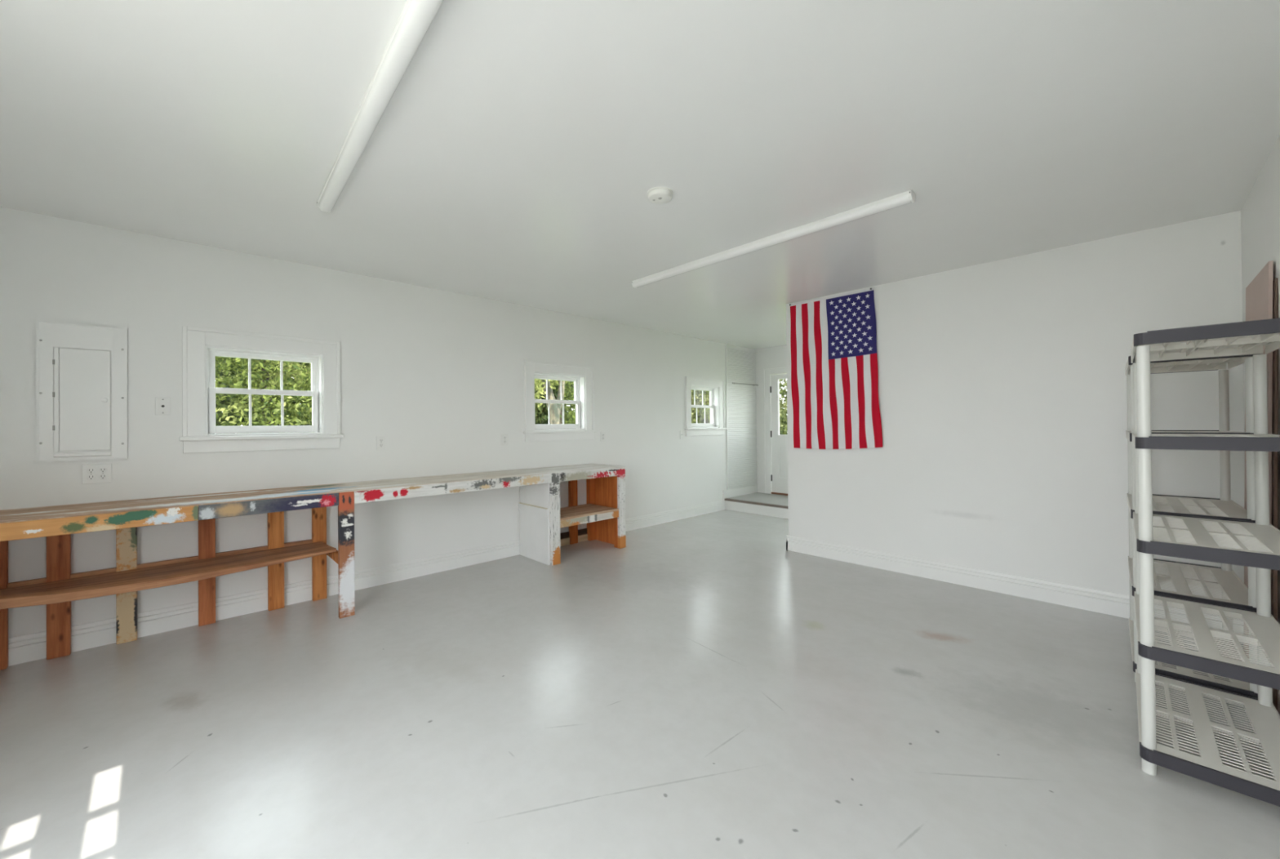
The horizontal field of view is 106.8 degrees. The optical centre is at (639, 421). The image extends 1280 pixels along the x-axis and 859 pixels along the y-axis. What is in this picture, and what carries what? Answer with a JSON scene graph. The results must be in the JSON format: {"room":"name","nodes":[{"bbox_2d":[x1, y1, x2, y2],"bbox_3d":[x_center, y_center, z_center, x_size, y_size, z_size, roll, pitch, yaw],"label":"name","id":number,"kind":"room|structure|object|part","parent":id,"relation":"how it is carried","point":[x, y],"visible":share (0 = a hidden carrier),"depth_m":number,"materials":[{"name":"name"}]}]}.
{"room":"garage workshop","nodes":[
{"label":"garage workshop","id":0,"kind":"room"},
{"bbox_2d":[0,206,756,638],"bbox_3d":[-0.893,0.071,5.180,7.910,2.496,0.160,0,0,-44],"label":"wall","id":1,"kind":"structure","parent":0,"point":[438,374],"depth_m":3.66,"materials":[{"name":"paint"}]},
{"bbox_2d":[35,320,127,462],"bbox_3d":[-3.252,-0.173,2.781,0.348,0.796,0.020,0,0,-44],"label":"box","id":2,"kind":"object","parent":1,"relation":"attached to","point":[91,417],"visible":1,"depth_m":2.77,"materials":[{"name":"white paint"}]},
{"bbox_3d":[-3.249,-0.130,2.788,0.196,0.591,0.011,0,0,-44],"label":"door","id":3,"kind":"part","parent":2,"relation":"part of","materials":[{"name":"white paint"}]},
{"bbox_2d":[82,463,111,484],"bbox_3d":[-3.215,0.306,2.818,0.116,0.114,0.010,0,0,-44],"label":"electrical outlet","id":4,"kind":"object","parent":1,"relation":"attached to","point":[95,473],"visible":1,"depth_m":2.82,"materials":[{"name":"white plastic"}]},
{"bbox_2d":[86,467,95,473],"bbox_3d":[-3.230,0.286,2.800,0.033,0.033,0.003,0,0,-44],"label":"receptacle","id":5,"kind":"object","parent":4,"relation":"attached to","point":[89,470],"depth_m":2.80,"materials":[{"name":"grey plastic"}]},
{"bbox_2d":[86,474,95,479],"bbox_3d":[-3.230,0.325,2.800,0.033,0.033,0.003,0,0,-44],"label":"receptacle","id":6,"kind":"object","parent":4,"relation":"attached to","point":[89,477],"depth_m":2.80,"materials":[{"name":"grey plastic"}]},
{"bbox_2d":[98,466,106,472],"bbox_3d":[-3.197,0.286,2.832,0.033,0.033,0.003,0,0,-44],"label":"receptacle","id":7,"kind":"object","parent":4,"relation":"attached to","point":[101,469],"depth_m":2.83,"materials":[{"name":"grey plastic"}]},
{"bbox_2d":[98,473,106,479],"bbox_3d":[-3.197,0.325,2.832,0.033,0.033,0.003,0,0,-44],"label":"receptacle","id":8,"kind":"object","parent":4,"relation":"attached to","point":[101,476],"depth_m":2.83,"materials":[{"name":"grey plastic"}]},
{"bbox_2d":[155,396,170,414],"bbox_3d":[-3.019,-0.101,3.010,0.070,0.114,0.014,0,0,-44],"label":"outlet","id":9,"kind":"object","parent":1,"relation":"attached to","point":[162,404],"visible":1,"depth_m":3.01,"materials":[{"name":"white plastic"}]},
{"bbox_2d":[178,325,343,453],"bbox_3d":[-2.682,-0.208,3.421,0.910,0.821,0.212,0,0,-44],"label":"window","id":10,"kind":"structure","parent":1,"relation":"in","point":[199,390],"depth_m":3.34,"materials":[{"name":"white paint"}]},
{"bbox_3d":[-2.634,0.107,3.373,0.910,0.026,0.082,0,0,-44],"label":"sill","id":11,"kind":"part","parent":10,"relation":"part of","materials":[{"name":"white paint"}]},
{"bbox_3d":[-2.727,-0.346,3.468,0.620,0.296,0.035,0,0,-44],"label":"sash","id":12,"kind":"part","parent":10,"relation":"part of","materials":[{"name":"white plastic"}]},
{"bbox_3d":[-2.699,-0.079,3.440,0.620,0.312,0.035,0,0,-44],"label":"sash","id":13,"kind":"part","parent":10,"relation":"part of","materials":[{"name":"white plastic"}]},
{"bbox_2d":[376,435,386,449],"bbox_3d":[-2.113,0.171,3.884,0.070,0.114,0.010,0,0,-44],"label":"electrical outlet","id":14,"kind":"object","parent":1,"relation":"attached to","point":[380,440],"visible":1,"depth_m":3.88,"materials":[{"name":"white plastic"}]},
{"bbox_2d":[8,484,757,666],"bbox_3d":[-0.876,1.171,5.050,7.750,0.292,0.030,0,0,-44],"label":"baseboard","id":15,"kind":"structure","parent":1,"relation":"attached to","point":[33,646],"depth_m":3.45,"materials":[{"name":"white paint"}]},
{"bbox_2d":[501,433,507,445],"bbox_3d":[-1.321,0.172,4.648,0.070,0.114,0.010,0,0,-44],"label":"electrical outlet","id":16,"kind":"object","parent":1,"relation":"attached to","point":[504,436],"visible":1,"depth_m":4.64,"materials":[{"name":"white plastic"}]},
{"bbox_2d":[523,360,596,441],"bbox_3d":[-0.891,-0.212,5.150,0.910,0.821,0.212,0,0,-44],"label":"window","id":17,"kind":"structure","parent":1,"relation":"in","point":[584,395],"depth_m":5.15,"materials":[{"name":"white paint"}]},
{"bbox_3d":[-0.937,-0.351,5.197,0.620,0.296,0.035,0,0,-44],"label":"sash","id":18,"kind":"part","parent":17,"relation":"part of","materials":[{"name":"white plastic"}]},
{"bbox_3d":[-0.909,-0.084,5.168,0.620,0.312,0.035,0,0,-44],"label":"sash","id":19,"kind":"part","parent":17,"relation":"part of","materials":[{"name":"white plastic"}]},
{"bbox_3d":[-0.844,0.102,5.101,0.910,0.026,0.082,0,0,-44],"label":"sill","id":20,"kind":"part","parent":17,"relation":"part of","materials":[{"name":"white paint"}]},
{"bbox_2d":[600,431,605,441],"bbox_3d":[-0.427,0.169,5.511,0.070,0.114,0.010,0,0,-44],"label":"electrical outlet","id":21,"kind":"object","parent":1,"relation":"attached to","point":[602,433],"visible":1,"depth_m":5.51,"materials":[{"name":"white plastic"}]},
{"bbox_2d":[680,430,683,439],"bbox_3d":[0.572,0.174,6.470,0.070,0.114,0.018,0,0,-44],"label":"light switch","id":22,"kind":"object","parent":1,"relation":"attached to","point":[681,431],"visible":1,"depth_m":6.46,"materials":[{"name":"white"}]},
{"bbox_2d":[684,376,727,435],"bbox_3d":[0.899,-0.217,6.879,0.910,0.821,0.212,0,0,-44],"label":"window","id":23,"kind":"structure","parent":1,"relation":"in","point":[716,388],"depth_m":6.92,"materials":[{"name":"white paint"}]},
{"bbox_3d":[0.854,-0.356,6.925,0.620,0.296,0.035,0,0,-44],"label":"sash","id":24,"kind":"part","parent":23,"relation":"part of","materials":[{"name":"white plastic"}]},
{"bbox_3d":[0.882,-0.088,6.897,0.620,0.312,0.035,0,0,-44],"label":"sash","id":25,"kind":"part","parent":23,"relation":"part of","materials":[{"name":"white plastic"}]},
{"bbox_3d":[0.947,0.098,6.830,0.910,0.026,0.082,0,0,-44],"label":"sill","id":26,"kind":"part","parent":23,"relation":"part of","materials":[{"name":"white paint"}]},
{"bbox_2d":[725,343,728,489],"bbox_3d":[1.314,-0.082,7.189,0.027,2.204,0.020,0,0,-44],"label":"trim","id":27,"kind":"structure","parent":1,"relation":"attached to","point":[726,393],"depth_m":7.18,"materials":[{"name":"white paint"}]},
{"bbox_2d":[727,346,757,488],"bbox_3d":[1.611,-0.063,7.473,0.793,2.160,0.017,0,0,-44],"label":"slatted panel","id":28,"kind":"object","parent":1,"relation":"attached to","point":[742,454],"visible":1,"depth_m":7.46,"materials":[{"name":"white wood"}]},
{"bbox_2d":[732,382,758,385],"bbox_3d":[1.650,-0.595,7.484,0.712,0.028,0.042,0,0,-44],"label":"rod","id":29,"kind":"object","parent":28,"relation":"attached to","point":[732,383],"visible":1,"depth_m":7.46,"materials":[{"name":"grey metal"}]},
{"bbox_2d":[0,0,1279,349],"bbox_3d":[0.731,-1.277,3.379,8.070,0.150,5.036,0,0,-44],"label":"ceiling","id":30,"kind":"structure","parent":0,"point":[516,157],"depth_m":1.98,"materials":[{"name":"paint"}]},
{"bbox_2d":[316,0,443,212],"bbox_3d":[-0.904,-1.172,1.673,0.072,0.052,2.402,0,0,-42],"label":"ceiling light","id":31,"kind":"object","parent":30,"relation":"attached to","point":[416,16],"visible":1,"depth_m":1.65,"materials":[{"name":"white plastic"}]},
{"bbox_2d":[647,186,672,204],"bbox_3d":[0.105,-1.183,2.497,0.136,0.038,0.136,0,0,-44],"label":"smoke detector","id":32,"kind":"object","parent":30,"relation":"attached to","point":[657,195],"visible":1,"depth_m":2.46,"materials":[{"name":"white plastic"}]},
{"bbox_2d":[631,189,915,288],"bbox_3d":[0.697,-1.176,3.271,0.072,0.052,2.137,0,0,-44],"label":"ceiling light","id":33,"kind":"object","parent":30,"relation":"attached to","point":[908,197],"visible":1,"depth_m":2.98,"materials":[{"name":"white plastic"}]},
{"bbox_2d":[0,509,1279,858],"bbox_3d":[0.753,1.354,3.363,8.070,0.120,5.036,0,0,-44],"label":"floor","id":34,"kind":"structure","parent":0,"point":[700,686],"depth_m":2.02,"materials":[{"name":"grey paint"}]},
{"bbox_2d":[0,463,626,670],"bbox_3d":[-1.902,0.894,3.688,4.322,0.848,0.568,0,0,-44],"label":"workbench","id":35,"kind":"object","parent":34,"relation":"on","point":[603,512],"visible":1,"depth_m":3.09,"materials":[{"name":"paint"}]},
{"bbox_3d":[-2.902,0.519,2.360,1.040,0.085,0.036,0,0,-44],"label":"rail","id":36,"kind":"part","parent":35,"relation":"part of","materials":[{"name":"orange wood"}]},
{"bbox_2d":[0,541,336,608],"bbox_3d":[-2.797,0.874,2.818,1.626,0.088,0.454,0,0,-44],"label":"shelf","id":37,"kind":"object","parent":35,"relation":"attached to","point":[59,585],"depth_m":2.75,"materials":[{"name":"brown wood"}]},
{"bbox_3d":[-2.278,0.517,2.962,0.690,0.085,0.036,0,0,-44],"label":"rail","id":38,"kind":"part","parent":35,"relation":"part of","materials":[{"name":"paint"}]},
{"bbox_2d":[0,463,625,523],"bbox_3d":[-1.906,0.480,3.690,4.322,0.020,0.567,0,0,-44],"label":"countertop","id":39,"kind":"structure","parent":35,"relation":"on","point":[12,515],"depth_m":3.06,"materials":[{"name":"paint"}]},
{"bbox_3d":[-1.994,0.895,3.230,0.090,0.842,0.037,0,0,-44],"label":"leg","id":40,"kind":"part","parent":35,"relation":"part of","materials":[{"name":"white paint"}]},
{"bbox_3d":[-1.393,0.515,3.816,1.588,0.085,0.036,0,0,-44],"label":"rail","id":41,"kind":"part","parent":35,"relation":"part of","materials":[{"name":"white paint"}]},
{"bbox_3d":[-1.017,1.093,4.550,0.007,0.444,0.509,0,0,-44],"label":"panel","id":42,"kind":"part","parent":35,"relation":"part of","materials":[{"name":"white wood"}]},
{"bbox_3d":[-1.012,0.937,4.558,0.012,0.757,0.510,0,0,-44],"label":"panel","id":43,"kind":"part","parent":35,"relation":"part of","materials":[{"name":"white wood"}]},
{"bbox_3d":[-0.785,0.892,4.397,0.090,0.842,0.037,0,0,-44],"label":"leg","id":44,"kind":"part","parent":35,"relation":"part of","materials":[{"name":"white paint"}]},
{"bbox_2d":[549,503,618,521],"bbox_3d":[-0.682,0.911,4.819,0.825,0.022,0.476,0,0,-44],"label":"shelf","id":45,"kind":"object","parent":35,"relation":"attached to","point":[575,512],"depth_m":4.78,"materials":[{"name":"brown wood"}]},
{"bbox_3d":[-0.492,0.954,4.688,0.734,0.067,0.023,0,0,-44],"label":"cabinet shelf rail","id":46,"kind":"part","parent":35,"relation":"part of","materials":[{"name":"paint"}]},
{"bbox_3d":[-0.461,0.513,4.716,0.819,0.085,0.036,0,0,-44],"label":"rail","id":47,"kind":"part","parent":35,"relation":"part of","materials":[{"name":"white paint"}]},
{"bbox_3d":[-0.358,0.935,5.190,0.014,0.757,0.509,0,0,-44],"label":"panel","id":48,"kind":"part","parent":35,"relation":"part of","materials":[{"name":"orange wood"}]},
{"bbox_3d":[-0.230,0.933,4.997,0.070,0.756,0.056,0,0,-44],"label":"leg","id":49,"kind":"part","parent":35,"relation":"part of","materials":[{"name":"orange wood"}]},
{"bbox_3d":[-0.193,0.933,4.968,0.084,0.756,0.037,0,0,-44],"label":"leg","id":50,"kind":"part","parent":35,"relation":"part of","materials":[{"name":"white wood"}]},
{"bbox_2d":[724,492,788,518],"bbox_3d":[3.216,1.203,5.743,0.900,0.168,4.716,0,0,-44],"label":"step","id":51,"kind":"structure","parent":34,"relation":"on","point":[757,503],"depth_m":6.86,"materials":[{"name":"white paint"}]},
{"bbox_2d":[1124,353,1260,698],"bbox_3d":[2.814,0.470,2.461,0.399,1.602,0.780,-1,0,45],"label":"shelving unit","id":52,"kind":"object","parent":34,"relation":"on","point":[1235,593],"visible":0.51,"depth_m":2.38,"materials":[{"name":"grey plastic"}]},
{"bbox_3d":[2.940,0.496,2.838,0.038,1.553,0.038,-1,0,45],"label":"post","id":53,"kind":"part","parent":52,"relation":"part of","materials":[{"name":"grey plastic"}]},
{"bbox_3d":[2.438,0.497,2.330,0.038,1.553,0.038,-1,0,45],"label":"post","id":54,"kind":"part","parent":52,"relation":"part of","materials":[{"name":"grey plastic"}]},
{"bbox_3d":[2.552,0.071,2.201,0.399,0.046,0.044,-1,0,45],"label":"edge trim","id":55,"kind":"part","parent":52,"relation":"part of","materials":[{"name":"grey plastic"}]},
{"bbox_3d":[3.078,-0.308,2.739,0.319,0.046,0.010,-1,0,45],"label":"edge trim","id":56,"kind":"part","parent":52,"relation":"part of","materials":[{"name":"grey plastic"}]},
{"bbox_3d":[3.081,0.070,2.737,0.319,0.046,0.010,-1,0,45],"label":"edge trim","id":57,"kind":"part","parent":52,"relation":"part of","materials":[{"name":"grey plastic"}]},
{"bbox_3d":[2.813,0.072,2.465,0.399,0.043,0.766,-1,0,45],"label":"shelf","id":58,"kind":"part","parent":52,"relation":"part of","materials":[{"name":"grey plastic"}]},
{"bbox_3d":[3.084,0.447,2.735,0.319,0.046,0.010,-1,0,45],"label":"edge trim","id":59,"kind":"part","parent":52,"relation":"part of","materials":[{"name":"grey plastic"}]},
{"bbox_3d":[2.816,0.449,2.463,0.399,0.043,0.766,-1,0,45],"label":"shelf","id":60,"kind":"part","parent":52,"relation":"part of","materials":[{"name":"grey plastic"}]},
{"bbox_3d":[3.087,0.826,2.733,0.319,0.046,0.010,-1,0,45],"label":"edge trim","id":61,"kind":"part","parent":52,"relation":"part of","materials":[{"name":"grey plastic"}]},
{"bbox_3d":[2.819,0.828,2.461,0.399,0.043,0.766,-1,0,45],"label":"shelf","id":62,"kind":"part","parent":52,"relation":"part of","materials":[{"name":"grey plastic"}]},
{"bbox_3d":[2.809,-0.306,2.467,0.399,0.043,0.766,-1,0,45],"label":"shelf","id":63,"kind":"part","parent":52,"relation":"part of","materials":[{"name":"grey plastic"}]},
{"bbox_3d":[2.822,1.199,2.459,0.399,0.043,0.766,-1,0,45],"label":"shelf","id":64,"kind":"part","parent":52,"relation":"part of","materials":[{"name":"grey plastic"}]},
{"bbox_3d":[2.555,0.448,2.199,0.399,0.046,0.044,-1,0,45],"label":"edge trim","id":65,"kind":"part","parent":52,"relation":"part of","materials":[{"name":"grey plastic"}]},
{"bbox_3d":[2.558,0.827,2.197,0.399,0.046,0.044,-1,0,45],"label":"edge trim","id":66,"kind":"part","parent":52,"relation":"part of","materials":[{"name":"grey plastic"}]},
{"bbox_3d":[2.549,-0.307,2.204,0.399,0.046,0.044,-1,0,45],"label":"edge trim","id":67,"kind":"part","parent":52,"relation":"part of","materials":[{"name":"grey plastic"}]},
{"bbox_3d":[2.561,1.198,2.195,0.399,0.046,0.044,-1,0,45],"label":"edge trim","id":68,"kind":"part","parent":52,"relation":"part of","materials":[{"name":"grey plastic"}]},
{"bbox_3d":[3.190,0.492,2.591,0.038,1.553,0.038,-1,0,45],"label":"post","id":69,"kind":"part","parent":52,"relation":"part of","materials":[{"name":"grey plastic"}]},
{"bbox_3d":[2.688,0.493,2.083,0.038,1.553,0.038,-1,0,45],"label":"post","id":70,"kind":"part","parent":52,"relation":"part of","materials":[{"name":"grey plastic"}]},
{"bbox_2d":[1130,317,1279,806],"bbox_3d":[2.228,0.471,1.865,0.780,1.602,0.399,0,0,-45],"label":"shelving unit","id":71,"kind":"object","parent":34,"relation":"on","point":[1229,541],"visible":1,"depth_m":1.74,"materials":[{"name":"grey plastic"}]},
{"bbox_3d":[2.358,0.497,2.241,0.038,1.553,0.038,0,0,-45],"label":"post","id":72,"kind":"part","parent":71,"relation":"part of","materials":[{"name":"grey plastic"}]},
{"bbox_3d":[1.850,0.498,1.739,0.038,1.553,0.038,0,0,-45],"label":"post","id":73,"kind":"part","parent":71,"relation":"part of","materials":[{"name":"grey plastic"}]},
{"bbox_3d":[2.495,-0.307,2.140,0.010,0.046,0.319,0,0,-45],"label":"edge trim","id":74,"kind":"part","parent":71,"relation":"part of","materials":[{"name":"grey plastic"}]},
{"bbox_3d":[2.498,0.071,2.138,0.010,0.046,0.319,0,0,-45],"label":"edge trim","id":75,"kind":"part","parent":71,"relation":"part of","materials":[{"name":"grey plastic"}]},
{"bbox_3d":[2.501,0.448,2.136,0.010,0.046,0.319,0,0,-45],"label":"edge trim","id":76,"kind":"part","parent":71,"relation":"part of","materials":[{"name":"grey plastic"}]},
{"bbox_3d":[2.223,-0.305,1.872,0.766,0.043,0.399,0,0,-45],"label":"shelf","id":77,"kind":"part","parent":71,"relation":"part of","materials":[{"name":"grey plastic"}]},
{"bbox_3d":[2.505,0.827,2.134,0.010,0.046,0.319,0,0,-45],"label":"edge trim","id":78,"kind":"part","parent":71,"relation":"part of","materials":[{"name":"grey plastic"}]},
{"bbox_3d":[2.227,0.073,1.870,0.766,0.043,0.399,0,0,-45],"label":"shelf","id":79,"kind":"part","parent":71,"relation":"part of","materials":[{"name":"grey plastic"}]},
{"bbox_3d":[2.230,0.450,1.867,0.766,0.043,0.399,0,0,-45],"label":"shelf","id":80,"kind":"part","parent":71,"relation":"part of","materials":[{"name":"grey plastic"}]},
{"bbox_3d":[2.508,1.198,2.131,0.010,0.046,0.319,0,0,-45],"label":"edge trim","id":81,"kind":"part","parent":71,"relation":"part of","materials":[{"name":"grey plastic"}]},
{"bbox_3d":[1.959,-0.306,1.611,0.044,0.046,0.399,0,0,-45],"label":"edge trim","id":82,"kind":"part","parent":71,"relation":"part of","materials":[{"name":"grey plastic"}]},
{"bbox_3d":[2.233,0.829,1.865,0.766,0.043,0.399,0,0,-45],"label":"shelf","id":83,"kind":"part","parent":71,"relation":"part of","materials":[{"name":"grey plastic"}]},
{"bbox_3d":[1.963,0.072,1.609,0.044,0.046,0.399,0,0,-45],"label":"edge trim","id":84,"kind":"part","parent":71,"relation":"part of","materials":[{"name":"grey plastic"}]},
{"bbox_3d":[2.236,1.200,1.863,0.766,0.043,0.399,0,0,-45],"label":"shelf","id":85,"kind":"part","parent":71,"relation":"part of","materials":[{"name":"grey plastic"}]},
{"bbox_3d":[1.966,0.449,1.607,0.044,0.046,0.399,0,0,-45],"label":"edge trim","id":86,"kind":"part","parent":71,"relation":"part of","materials":[{"name":"grey plastic"}]},
{"bbox_3d":[1.969,0.828,1.604,0.044,0.046,0.399,0,0,-45],"label":"edge trim","id":87,"kind":"part","parent":71,"relation":"part of","materials":[{"name":"grey plastic"}]},
{"bbox_3d":[1.972,1.199,1.602,0.044,0.046,0.399,0,0,-45],"label":"edge trim","id":88,"kind":"part","parent":71,"relation":"part of","materials":[{"name":"grey plastic"}]},
{"bbox_3d":[2.606,0.494,1.991,0.038,1.553,0.038,0,0,-45],"label":"post","id":89,"kind":"part","parent":71,"relation":"part of","materials":[{"name":"grey plastic"}]},
{"bbox_2d":[1244,260,1273,657],"bbox_3d":[3.025,0.276,2.332,0.618,1.985,0.039,0,0,-44],"label":"board","id":90,"kind":"object","parent":34,"relation":"on","point":[1259,293],"visible":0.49,"depth_m":2.17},
{"bbox_2d":[1271,277,1277,711],"bbox_3d":[2.948,0.319,2.242,0.445,1.900,0.032,0,0,-44],"label":"board","id":91,"kind":"object","parent":34,"relation":"on","point":[1274,454],"visible":0.24,"depth_m":2.09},
{"bbox_2d":[755,345,786,493],"bbox_3d":[3.588,0.039,6.118,0.160,2.496,4.716,0,0,-44],"label":"wall","id":92,"kind":"structure","parent":0,"point":[775,357],"depth_m":7.68,"materials":[{"name":"paint"}]},
{"bbox_2d":[763,366,786,493],"bbox_3d":[2.387,0.142,7.226,0.028,1.986,1.139,0,0,-44],"label":"trim","id":93,"kind":"structure","parent":92,"relation":"attached to","point":[766,372],"depth_m":7.58,"materials":[{"name":"white paint"}]},
{"bbox_2d":[769,373,787,495],"bbox_3d":[2.433,0.191,7.278,0.130,1.888,0.927,0,0,-44],"label":"door","id":94,"kind":"structure","parent":92,"relation":"in","point":[779,476],"depth_m":7.49,"materials":[{"name":"white paint"}]},
{"bbox_3d":[2.398,-0.239,7.242,0.009,0.925,0.695,0,0,-44],"label":"lite frame","id":95,"kind":"part","parent":94,"relation":"part of","materials":[{"name":"white paint"}]},
{"bbox_2d":[786,210,1244,598],"bbox_3d":[2.603,0.033,3.782,0.140,2.496,3.043,0,0,-44],"label":"wall","id":96,"kind":"structure","parent":0,"point":[1002,383],"depth_m":3.44,"materials":[{"name":"paint"}]},
{"bbox_2d":[790,288,882,448],"bbox_3d":[1.809,-0.465,4.465,0.026,1.446,0.868,0,0,-44],"label":"flag","id":97,"kind":"object","parent":96,"relation":"hanging from","point":[834,372],"visible":1,"depth_m":4.44,"materials":[{"name":"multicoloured fabric"}]},
{"bbox_2d":[786,535,1244,633],"bbox_3d":[2.544,1.209,3.833,0.158,0.145,2.901,0,0,-44],"label":"baseboard","id":98,"kind":"structure","parent":96,"relation":"attached to","point":[1081,597],"depth_m":3.62,"materials":[{"name":"white paint"}]},
{"bbox_2d":[1240,134,1279,624],"bbox_3d":[2.435,0.021,1.617,8.070,2.496,0.160,0,0,-44],"label":"wall","id":99,"kind":"structure","parent":0,"point":[1260,211],"depth_m":2.29,"materials":[{"name":"paint"}]},
{"bbox_2d":[1243,622,1279,714],"bbox_3d":[1.938,1.199,1.244,4.311,0.145,0.018,0,0,-44],"label":"baseboard","id":100,"kind":"structure","parent":99,"relation":"attached to","point":[1278,691],"depth_m":2.08,"materials":[{"name":"white paint"}]},
{"label":"outside","id":101,"kind":"structure","parent":0,"visible":0},
{"bbox_3d":[3.610,1.471,3.464,90.000,0.200,80.000,0,0,-44],"label":"ground","id":102,"kind":"structure","parent":101,"visible":0},
{"bbox_2d":[215,356,311,433],"bbox_3d":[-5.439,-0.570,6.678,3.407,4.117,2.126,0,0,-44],"label":"tree","id":103,"kind":"object","parent":102,"relation":"on","point":[269,406],"visible":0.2,"depth_m":6.62,"materials":[{"name":"green plant"}]},
{"bbox_2d":[215,357,781,432],"bbox_3d":[-2.280,-0.982,18.187,29.000,5.115,2.474,0,0,-44],"label":"hedge","id":104,"kind":"object","parent":102,"relation":"on","point":[217,357],"visible":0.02,"depth_m":11.29,"materials":[{"name":"green plant"}]},
{"bbox_2d":[534,378,575,423],"bbox_3d":[-1.943,-0.290,9.505,1.655,3.535,2.158,-1,0,27],"label":"tree","id":105,"kind":"object","parent":102,"relation":"on","point":[555,408],"visible":0.1,"depth_m":9.41,"materials":[{"name":"green plant"}]},
{"bbox_2d":[534,379,575,429],"bbox_3d":[-3.089,-0.768,13.137,5.105,4.554,2.243,0,0,-44],"label":"tree","id":106,"kind":"object","parent":102,"relation":"on","point":[541,414],"visible":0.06,"depth_m":13.16,"materials":[{"name":"green plant"}]},
{"bbox_2d":[691,389,710,426],"bbox_3d":[1.599,-0.606,13.827,2.935,4.158,2.039,0,0,-44],"label":"tree","id":107,"kind":"object","parent":102,"relation":"on","point":[700,411],"visible":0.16,"depth_m":13.57,"materials":[{"name":"green plant"}]},
{"bbox_2d":[778,378,787,434],"bbox_3d":[4.524,-0.477,13.031,2.386,3.840,2.057,-1,0,25],"label":"tree","id":108,"kind":"object","parent":102,"relation":"on","point":[784,384],"visible":0.07,"depth_m":12.91,"materials":[{"name":"green plant"}]},
{"bbox_2d":[779,408,787,434],"bbox_3d":[11.079,0.264,18.725,2.285,2.397,15.179,0,0,-44],"label":"hedge","id":109,"kind":"object","parent":102,"relation":"on","point":[780,431],"visible":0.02,"depth_m":22.75,"materials":[{"name":"green plant"}]}
]}

